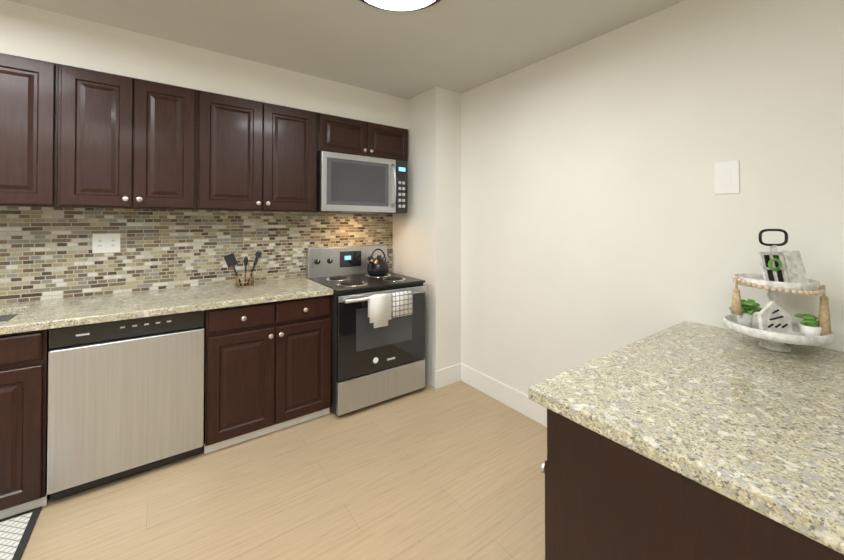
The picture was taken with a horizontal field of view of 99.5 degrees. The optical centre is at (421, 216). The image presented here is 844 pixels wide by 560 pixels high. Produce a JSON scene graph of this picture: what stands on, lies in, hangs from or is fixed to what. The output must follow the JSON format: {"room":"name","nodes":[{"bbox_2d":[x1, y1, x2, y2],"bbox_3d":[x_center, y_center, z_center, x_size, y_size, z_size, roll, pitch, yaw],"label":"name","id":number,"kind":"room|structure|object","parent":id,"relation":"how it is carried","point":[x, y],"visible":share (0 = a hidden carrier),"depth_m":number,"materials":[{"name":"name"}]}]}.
{"room":"kitchen","nodes":[
{"label":"kitchen","id":0,"kind":"room"},
{"bbox_2d":[21,381,546,559],"bbox_3d":[-0.368,1.442,0.238,4.802,0.122,5.517,0,-1,-36],"label":"floor","id":1,"kind":"structure","parent":0,"point":[447,472],"depth_m":1.81,"materials":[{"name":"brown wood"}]},
{"bbox_2d":[0,506,41,559],"bbox_3d":[-1.971,1.402,1.198,0.837,0.019,0.715,0,-1,-36],"label":"mat","id":2,"kind":"object","parent":1,"relation":"on","point":[16,530],"visible":1,"depth_m":1.58,"materials":[{"name":"white fabric"}]},
{"bbox_2d":[0,314,51,518],"bbox_3d":[-2.353,0.974,1.679,0.920,0.880,0.636,0,-1,-36],"label":"base cabinet","id":3,"kind":"object","parent":1,"relation":"on","point":[23,410],"visible":0.62,"depth_m":1.68,"materials":[{"name":"brown wood"}]},
{"bbox_2d":[0,277,332,334],"bbox_3d":[-1.779,0.525,2.104,2.382,0.060,0.635,0,-1,-36],"label":"countertop","id":4,"kind":"structure","parent":3,"relation":"on","point":[51,314],"depth_m":2.09,"materials":[{"name":"beige stone"}]},
{"bbox_2d":[224,251,261,287],"bbox_3d":[-1.313,0.388,2.625,0.257,0.253,0.105,0,-1,-36],"label":"utensil holder","id":5,"kind":"object","parent":4,"relation":"on","point":[230,260],"visible":1,"depth_m":2.60,"materials":[{"name":"beige wood"}]},
{"bbox_2d":[47,310,203,500],"bbox_3d":[-1.710,0.985,2.141,0.647,0.877,0.570,0,-1,-36],"label":"dishwasher","id":6,"kind":"object","parent":1,"relation":"on","point":[125,398],"visible":0.92,"depth_m":1.89,"materials":[{"name":"silver metal"}]},
{"bbox_2d":[203,295,331,453],"bbox_3d":[-1.129,0.994,2.569,0.781,0.879,0.636,0,-1,-36],"label":"base cabinet","id":7,"kind":"object","parent":1,"relation":"on","point":[267,368],"visible":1,"depth_m":2.30,"materials":[{"name":"brown wood"}]},
{"bbox_2d":[306,245,427,415],"bbox_3d":[-0.461,0.857,2.976,0.768,1.173,0.760,0,-1,-36],"label":"range","id":8,"kind":"object","parent":1,"relation":"on","point":[377,338],"visible":0.9,"depth_m":2.72,"materials":[{"name":"black metal"}]},
{"bbox_2d":[367,248,388,274],"bbox_3d":[-0.401,0.403,3.196,0.232,0.228,0.218,0,-1,-36],"label":"kettle","id":9,"kind":"object","parent":8,"relation":"on","point":[377,266],"visible":1,"depth_m":3.14,"materials":[{"name":"black metal"}]},
{"bbox_2d":[540,408,843,559],"bbox_3d":[1.517,0.995,0.501,1.242,0.892,2.317,0,-1,-36],"label":"base cabinet","id":10,"kind":"object","parent":1,"relation":"on","point":[606,498],"visible":0.52,"depth_m":0.84,"materials":[{"name":"brown wood"}]},
{"bbox_2d":[528,321,843,554],"bbox_3d":[1.510,0.537,0.507,1.255,0.061,2.326,0,-1,-36],"label":"countertop","id":11,"kind":"structure","parent":10,"relation":"on","point":[748,421],"depth_m":0.94,"materials":[{"name":"stone"}]},
{"bbox_2d":[723,229,833,351],"bbox_3d":[1.402,0.287,1.424,0.310,0.475,0.310,0,-1,-36],"label":"tray","id":12,"kind":"object","parent":11,"relation":"on","point":[773,325],"visible":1,"depth_m":1.37,"materials":[{"name":"wood"}]},
{"bbox_2d":[8,0,684,99],"bbox_3d":[-0.368,-1.164,0.267,4.802,0.122,5.517,0,-1,-36],"label":"ceiling","id":13,"kind":"structure","parent":0,"point":[460,46],"depth_m":2.15,"materials":[{"name":"paint"}]},
{"bbox_2d":[0,0,408,129],"bbox_3d":[-1.959,-0.985,2.212,4.319,0.315,0.295,0,-1,-36],"label":"soffit","id":14,"kind":"structure","parent":13,"relation":"attached to","point":[27,31],"depth_m":2.30,"materials":[{"name":"paint"}]},
{"bbox_2d":[360,0,440,11],"bbox_3d":[-0.110,-1.070,1.618,0.532,0.097,0.532,0,-1,-36],"label":"flush ceiling light","id":15,"kind":"object","parent":13,"relation":"attached to","point":[401,5],"visible":1,"depth_m":1.76,"materials":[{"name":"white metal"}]},
{"bbox_2d":[393,87,460,386],"bbox_3d":[0.024,0.176,3.386,0.283,2.551,0.709,0,-1,-36],"label":"wall","id":16,"kind":"structure","parent":0,"point":[427,237],"depth_m":3.12,"materials":[{"name":"paint"}]},
{"bbox_2d":[461,0,843,394],"bbox_3d":[1.563,0.170,1.595,0.100,2.574,5.417,0,-1,-36],"label":"wall","id":17,"kind":"structure","parent":0,"point":[599,217],"depth_m":1.96,"materials":[{"name":"paint"}]},
{"bbox_2d":[435,363,546,426],"bbox_3d":[0.710,1.369,2.415,0.299,0.160,1.648,0,-1,-36],"label":"baseboard","id":18,"kind":"structure","parent":17,"relation":"attached to","point":[516,400],"depth_m":2.84,"materials":[{"name":"white wood"}]},
{"bbox_2d":[714,160,739,193],"bbox_3d":[1.434,-0.182,1.683,0.008,0.152,0.092,0,-1,-36],"label":"switch plate","id":19,"kind":"object","parent":17,"relation":"attached to","point":[726,177],"visible":1,"depth_m":1.68,"materials":[{"name":"white plastic"}]},
{"bbox_3d":[-1.961,0.149,2.443,4.802,2.580,0.100,0,-1,-36],"label":"wall","id":20,"kind":"structure","parent":0,"visible":0},
{"bbox_2d":[0,53,59,206],"bbox_3d":[-2.394,-0.449,1.871,0.739,0.806,0.323,0,-1,-36],"label":"upper cabinet","id":21,"kind":"object","parent":20,"relation":"attached to","point":[29,88],"depth_m":1.90,"materials":[{"name":"brown wood"}]},
{"bbox_2d":[60,64,199,209],"bbox_3d":[-1.832,-0.444,2.279,0.651,0.806,0.323,0,-1,-36],"label":"upper cabinet","id":22,"kind":"object","parent":20,"relation":"attached to","point":[73,137],"depth_m":2.13,"materials":[{"name":"brown wood"}]},
{"bbox_2d":[0,206,392,303],"bbox_3d":[-1.963,0.246,2.374,4.119,0.659,0.008,0,-1,-36],"label":"tile backsplash","id":23,"kind":"structure","parent":20,"relation":"attached to","point":[46,253],"depth_m":2.47,"materials":[{"name":"tile"}]},
{"bbox_2d":[92,233,119,252],"bbox_3d":[-2.038,0.173,2.309,0.136,0.125,0.008,0,-1,-36],"label":"outlet","id":24,"kind":"object","parent":23,"relation":"attached to","point":[106,243],"visible":1,"depth_m":2.31,"materials":[{"name":"white plastic"}]},
{"bbox_2d":[200,90,319,211],"bbox_3d":[-1.242,-0.439,2.709,0.808,0.806,0.323,0,-1,-36],"label":"upper cabinet","id":25,"kind":"object","parent":20,"relation":"attached to","point":[255,155],"depth_m":2.55,"materials":[{"name":"brown wood"}]},
{"bbox_2d":[320,113,407,162],"bbox_3d":[-0.565,-0.664,3.204,0.864,0.317,0.323,0,-1,-36],"label":"upper cabinet","id":26,"kind":"object","parent":20,"relation":"attached to","point":[338,134],"depth_m":3.05,"materials":[{"name":"brown wood"}]},
{"bbox_2d":[317,151,406,213],"bbox_3d":[-0.552,-0.268,3.128,0.795,0.482,0.454,0,-1,-36],"label":"microwave","id":27,"kind":"object","parent":26,"relation":"attached to","point":[349,183],"visible":1,"depth_m":2.95,"materials":[{"name":"silver metal"}]}
]}

